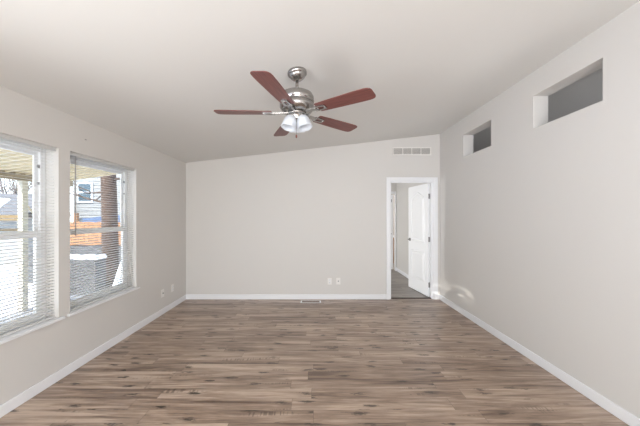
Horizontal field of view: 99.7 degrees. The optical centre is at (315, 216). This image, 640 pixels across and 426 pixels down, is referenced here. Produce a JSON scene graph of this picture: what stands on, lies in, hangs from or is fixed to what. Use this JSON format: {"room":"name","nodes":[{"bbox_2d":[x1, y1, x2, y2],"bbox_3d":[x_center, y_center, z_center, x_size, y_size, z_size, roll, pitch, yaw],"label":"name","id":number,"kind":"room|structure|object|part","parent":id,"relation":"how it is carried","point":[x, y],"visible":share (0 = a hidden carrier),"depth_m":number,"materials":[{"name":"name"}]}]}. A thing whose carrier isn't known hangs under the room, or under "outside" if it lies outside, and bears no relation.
{"room":"empty living room","nodes":[
{"label":"empty living room","id":0,"kind":"room"},
{"bbox_2d":[0,85,185,404],"bbox_3d":[-2.325,0.245,2.300,0.150,2.370,10.040,0,0,0],"label":"wall","id":1,"kind":"structure","parent":0,"point":[157,222],"depth_m":2.66,"materials":[{"name":"white paint"}]},
{"bbox_2d":[0,138,64,344],"bbox_3d":[-2.310,0.148,1.907,0.176,1.507,0.985,0,0,0],"label":"window","id":2,"kind":"structure","parent":1,"relation":"in","point":[40,212],"depth_m":2.29,"materials":[{"name":"white plastic"}]},
{"bbox_3d":[-2.385,-0.194,1.907,0.014,0.722,0.815,0,0,0],"label":"sash","id":3,"kind":"part","parent":2,"relation":"part of","materials":[{"name":"white plastic"}]},
{"bbox_3d":[-2.364,0.489,1.907,0.028,0.722,0.815,0,0,0],"label":"sash","id":4,"kind":"part","parent":2,"relation":"part of","materials":[{"name":"white plastic"}]},
{"bbox_3d":[-2.379,0.147,1.907,0.038,1.505,0.915,0,0,0],"label":"frame","id":5,"kind":"part","parent":2,"relation":"part of","materials":[{"name":"white plastic"}]},
{"bbox_2d":[0,133,55,337],"bbox_3d":[-2.284,0.135,1.907,0.034,1.480,0.903,0,0,0],"label":"window blind","id":6,"kind":"object","parent":2,"relation":"attached to","point":[4,136],"visible":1,"depth_m":2.12,"materials":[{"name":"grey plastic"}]},
{"bbox_3d":[-2.285,0.869,1.907,0.024,0.013,0.897,0,0,0],"label":"rail","id":7,"kind":"part","parent":6,"relation":"part of","materials":[{"name":"white plastic"}]},
{"bbox_3d":[-2.291,0.891,1.907,0.138,0.022,0.985,0,0,0],"label":"sill","id":8,"kind":"part","parent":2,"relation":"part of","materials":[{"name":"white"}]},
{"bbox_2d":[0,294,186,417],"bbox_3d":[-2.244,1.385,1.045,0.013,0.087,7.290,0,0,0],"label":"baseboard","id":9,"kind":"structure","parent":1,"relation":"attached to","point":[21,398],"depth_m":2.51,"materials":[{"name":"white wood"}]},
{"bbox_2d":[67,156,139,316],"bbox_3d":[-2.310,0.148,2.933,0.176,1.507,0.985,0,0,0],"label":"window","id":10,"kind":"structure","parent":1,"relation":"in","point":[123,207],"depth_m":3.09,"materials":[{"name":"white plastic"}]},
{"bbox_3d":[-2.385,-0.194,2.933,0.014,0.722,0.815,0,0,0],"label":"sash","id":11,"kind":"part","parent":10,"relation":"part of","materials":[{"name":"white plastic"}]},
{"bbox_3d":[-2.364,0.489,2.933,0.028,0.722,0.815,0,0,0],"label":"sash","id":12,"kind":"part","parent":10,"relation":"part of","materials":[{"name":"white plastic"}]},
{"bbox_2d":[70,152,134,310],"bbox_3d":[-2.280,0.135,2.933,0.041,1.480,0.903,0,0,0],"label":"window blind","id":13,"kind":"object","parent":10,"relation":"attached to","point":[75,155],"visible":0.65,"depth_m":2.84,"materials":[{"name":"white plastic"}]},
{"bbox_3d":[-2.285,0.869,2.933,0.024,0.013,0.897,0,0,0],"label":"rail","id":14,"kind":"part","parent":13,"relation":"part of","materials":[{"name":"white plastic"}]},
{"bbox_3d":[-2.291,0.891,2.933,0.138,0.022,0.985,0,0,0],"label":"sill","id":15,"kind":"part","parent":10,"relation":"part of","materials":[{"name":"white"}]},
{"bbox_2d":[186,134,439,293],"bbox_3d":[-0.045,-0.005,4.745,4.410,2.870,0.110,0,0,0],"label":"wall","id":16,"kind":"structure","parent":0,"point":[288,222],"depth_m":4.69,"materials":[{"name":"white paint"}]},
{"bbox_2d":[186,294,385,298],"bbox_3d":[-0.503,1.385,4.684,3.467,0.087,0.013,0,0,0],"label":"baseboard","id":17,"kind":"structure","parent":16,"relation":"attached to","point":[188,296],"depth_m":4.68,"materials":[{"name":"white wood"}]},
{"bbox_2d":[386,177,437,298],"bbox_3d":[1.675,0.370,4.745,0.888,2.118,0.142,0,0,0],"label":"door frame","id":18,"kind":"structure","parent":16,"relation":"attached to","point":[433,181],"depth_m":4.67,"materials":[{"name":"white wood"}]},
{"bbox_2d":[393,147,430,154],"bbox_3d":[1.672,-1.142,4.685,0.670,0.140,0.010,0,0,0],"label":"air vent","id":19,"kind":"object","parent":16,"relation":"in","point":[396,150],"visible":1,"depth_m":4.69,"materials":[{"name":"white metal"}]},
{"bbox_2d":[408,183,429,296],"bbox_3d":[1.974,0.409,5.160,0.143,2.018,0.738,0,0,-9],"label":"door","id":20,"kind":"structure","parent":16,"relation":"in","point":[418,196],"depth_m":5.08,"materials":[{"name":"white wood"}]},
{"bbox_2d":[0,263,628,425],"bbox_3d":[0.475,1.490,3.500,5.450,0.120,12.200,0,0,0],"label":"floor","id":21,"kind":"structure","parent":0,"point":[201,362],"depth_m":2.44,"materials":[{"name":"brown wood"}]},
{"bbox_2d":[300,301,320,302],"bbox_3d":[-0.080,1.426,4.545,0.340,0.008,0.110,0,0,0],"label":"floor vent","id":22,"kind":"object","parent":21,"relation":"in","point":[301,301],"visible":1,"depth_m":4.50,"materials":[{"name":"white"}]},
{"bbox_2d":[391,297,430,298],"bbox_3d":[1.675,1.425,4.750,0.728,0.008,0.050,0,0,0],"label":"threshold","id":23,"kind":"object","parent":21,"relation":"on","point":[391,297],"visible":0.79,"depth_m":4.75,"materials":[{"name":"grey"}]},
{"bbox_2d":[0,0,639,162],"bbox_3d":[-0.045,-1.265,3.490,4.710,0.684,12.420,0,0,0],"label":"ceiling","id":24,"kind":"structure","parent":0,"point":[154,74],"depth_m":1.99,"materials":[{"name":"white paint"}]},
{"bbox_2d":[214,66,375,137],"bbox_3d":[-0.195,-0.903,2.184,1.225,0.568,1.269,0,0,0],"label":"ceiling fan","id":25,"kind":"object","parent":24,"relation":"hanging from","point":[297,103],"visible":1,"depth_m":2.10,"materials":[{"name":"silver metal"}]},
{"bbox_3d":[-0.578,-0.842,2.175,0.456,0.006,0.142,0,9,-2],"label":"blade","id":26,"kind":"part","parent":25,"relation":"part of","materials":[{"name":"brown wood"}]},
{"bbox_3d":[-0.268,-0.842,1.779,0.142,0.006,0.456,9,2,16],"label":"blade","id":27,"kind":"part","parent":25,"relation":"part of","materials":[{"name":"brown wood"}]},
{"bbox_3d":[-0.296,-0.842,2.592,0.142,0.006,0.456,-9,3,-20],"label":"blade","id":28,"kind":"part","parent":25,"relation":"part of","materials":[{"name":"brown wood"}]},
{"bbox_3d":[-0.214,-0.753,2.152,0.128,0.122,0.118,0,0,0],"label":"lamp shade","id":29,"kind":"part","parent":25,"relation":"part of","materials":[{"name":"white glass"}]},
{"bbox_3d":[-0.086,-0.753,2.152,0.128,0.122,0.118,0,0,0],"label":"lamp shade","id":30,"kind":"part","parent":25,"relation":"part of","materials":[{"name":"white glass"}]},
{"bbox_3d":[0.187,-0.842,2.454,0.456,0.006,0.142,0,-9,-38],"label":"blade","id":31,"kind":"part","parent":25,"relation":"part of","materials":[{"name":"brown wood"}]},
{"bbox_3d":[0.205,-0.842,1.951,0.456,0.006,0.142,0,-8,34],"label":"blade","id":32,"kind":"part","parent":25,"relation":"part of","materials":[{"name":"brown wood"}]},
{"bbox_2d":[391,194,393,234],"bbox_3d":[1.950,-0.070,9.650,2.700,2.999,0.100,0,0,0],"label":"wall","id":33,"kind":"structure","parent":0,"point":[391,194],"depth_m":9.60,"materials":[{"name":"white paint"}]},
{"bbox_2d":[391,183,395,269],"bbox_3d":[0.030,-0.014,7.255,4.560,2.887,0.110,0,0,0],"label":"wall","id":34,"kind":"structure","parent":0,"point":[393,185],"depth_m":7.26,"materials":[{"name":"white paint"}]},
{"bbox_2d":[391,195,392,268],"bbox_3d":[1.743,0.409,7.258,0.732,2.018,0.103,0,0,-7],"label":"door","id":35,"kind":"structure","parent":34,"relation":"in","point":[391,195],"depth_m":7.32,"materials":[{"name":"white wood"}]},
{"bbox_2d":[391,191,395,270],"bbox_3d":[1.721,0.375,7.247,0.850,2.108,0.126,0,0,0],"label":"door frame","id":36,"kind":"structure","parent":34,"relation":"attached to","point":[392,192],"depth_m":7.18,"materials":[{"name":"white"}]},
{"bbox_2d":[396,1,639,418],"bbox_3d":[2.235,-0.014,2.300,0.150,2.887,9.800,0,0,0],"label":"wall","id":37,"kind":"structure","parent":0,"point":[540,224],"depth_m":2.42,"materials":[{"name":"white paint"}]},
{"bbox_2d":[396,267,407,277],"bbox_3d":[2.154,1.385,6.035,0.013,0.087,2.330,0,0,0],"label":"baseboard","id":38,"kind":"structure","parent":37,"relation":"attached to","point":[397,269],"depth_m":6.66,"materials":[{"name":"white wood"}]},
{"bbox_2d":[439,294,639,425],"bbox_3d":[2.154,1.385,1.045,0.013,0.087,7.290,0,0,0],"label":"baseboard","id":39,"kind":"structure","parent":37,"relation":"attached to","point":[619,412],"depth_m":2.38,"materials":[{"name":"white wood"}]},
{"bbox_2d":[473,68,602,152],"bbox_3d":[4.105,-1.329,2.240,3.590,0.557,9.920,0,0,0],"label":"ceiling","id":40,"kind":"structure","parent":0,"point":[587,91],"depth_m":3.17,"materials":[{"name":"white paint"}]},
{"label":"outside","id":41,"kind":"structure","parent":0,"visible":0},
{"bbox_2d":[0,265,32,316],"bbox_3d":[-31.350,2.280,15.000,57.300,0.200,90.000,0,0,0],"label":"ground","id":42,"kind":"structure","parent":41,"point":[14,267],"depth_m":8.06,"materials":[{"name":"white snow"}]},
{"bbox_2d":[0,179,32,217],"bbox_3d":[-17.930,-0.931,16.422,4.620,6.339,4.510,0,0,40],"label":"bare tree","id":43,"kind":"object","parent":42,"relation":"on","point":[31,183],"visible":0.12,"depth_m":16.47,"materials":[{"name":"brown plant"}]},
{"bbox_2d":[0,178,32,193],"bbox_3d":[-24.393,-1.842,21.705,5.130,8.162,7.314,0,0,7],"label":"bare tree","id":44,"kind":"object","parent":42,"relation":"on","point":[1,188],"visible":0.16,"depth_m":21.19,"materials":[{"name":"brown plant"}]},
{"bbox_2d":[1,178,32,193],"bbox_3d":[-28.872,-2.472,28.039,6.047,9.421,6.554,0,0,-40],"label":"bare tree","id":45,"kind":"object","parent":42,"relation":"on","point":[1,178],"visible":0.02,"depth_m":26.28,"materials":[{"name":"brown plant"}]},
{"bbox_2d":[0,194,70,264],"bbox_3d":[-16.350,0.715,12.790,7.500,3.730,2.260,0,0,0],"label":"house","id":46,"kind":"structure","parent":42,"relation":"on","point":[2,196],"depth_m":12.20,"materials":[{"name":"grey"}]},
{"bbox_2d":[0,295,83,323],"bbox_3d":[-3.684,1.880,1.225,2.549,0.600,8.450,0,0,0],"label":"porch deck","id":47,"kind":"object","parent":42,"relation":"on","point":[73,295],"visible":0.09,"depth_m":4.38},
{"bbox_2d":[18,180,32,311],"bbox_3d":[-4.907,0.485,4.694,0.085,2.189,0.417,0,0,0],"label":"porch post","id":48,"kind":"object","parent":47,"relation":"on","point":[24,204],"visible":0.69,"depth_m":4.50,"materials":[{"name":"beige wood"}]},
{"bbox_2d":[28,245,120,281],"bbox_3d":[-6.850,1.585,9.100,5.500,1.230,0.400,0,0,0],"label":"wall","id":49,"kind":"structure","parent":42,"relation":"on","point":[81,246],"depth_m":8.90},
{"bbox_2d":[70,213,120,245],"bbox_3d":[-6.194,0.420,9.060,4.112,1.100,0.160,0,0,0],"label":"wooden fence","id":50,"kind":"object","parent":49,"relation":"on","point":[77,217],"visible":0.25,"depth_m":8.98,"materials":[{"name":"brown wood"}]},
{"bbox_3d":[-8.050,0.420,9.090,0.100,1.100,0.100,0,0,0],"label":"fence post","id":51,"kind":"part","parent":50,"relation":"part of","materials":[{"name":"brown wood"}]},
{"bbox_3d":[-6.194,0.543,8.990,4.112,0.794,0.020,0,0,0],"label":"board panel","id":52,"kind":"part","parent":50,"relation":"part of","materials":[{"name":"brown wood"}]},
{"bbox_2d":[70,255,106,294],"bbox_3d":[-5.665,1.555,6.385,1.210,1.290,0.370,0,0,0],"label":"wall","id":53,"kind":"structure","parent":42,"relation":"on","point":[70,255],"depth_m":6.22,"materials":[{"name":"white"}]},
{"bbox_2d":[70,175,119,287],"bbox_3d":[-5.738,-2.096,7.472,3.346,8.652,2.192,0,0,-7],"label":"tree","id":54,"kind":"object","parent":42,"relation":"on","point":[113,194],"visible":0.12,"depth_m":7.37,"materials":[{"name":"brown plant"}]},
{"bbox_2d":[73,174,119,221],"bbox_3d":[-8.350,-1.220,18.000,9.700,7.400,8.000,0,0,0],"label":"house","id":55,"kind":"structure","parent":42,"relation":"on","point":[85,211],"depth_m":14.49,"materials":[{"name":"grey"}]},
{"bbox_3d":[-12.350,-1.320,14.432,0.660,0.920,0.014,0,0,0],"label":"pane","id":56,"kind":"part","parent":55,"relation":"part of","materials":[{"name":"clear glass"}]},
{"bbox_2d":[83,216,119,221],"bbox_3d":[-8.000,1.055,11.375,2.200,2.290,1.650,0,0,0],"label":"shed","id":57,"kind":"object","parent":42,"relation":"on","point":[90,218],"visible":0.07,"depth_m":10.55,"materials":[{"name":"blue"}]},
{"bbox_2d":[112,262,120,285],"bbox_3d":[-3.950,0.720,6.780,2.200,3.000,2.200,0,0,0],"label":"snow bank","id":58,"kind":"object","parent":42,"relation":"on","point":[120,262],"visible":0.02,"depth_m":6.11,"materials":[{"name":"white snow"}]},
{"bbox_3d":[-4.908,0.485,1.364,0.085,2.189,0.417,0,0,0],"label":"porch post","id":59,"kind":"object","parent":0,"visible":0},
{"bbox_2d":[0,148,115,186],"bbox_3d":[-3.681,-0.856,1.225,2.538,0.491,8.450,0,0,0],"label":"porch roof","id":60,"kind":"structure","parent":59,"relation":"on","point":[27,164],"depth_m":4.29,"materials":[{"name":"beige"}]}
]}

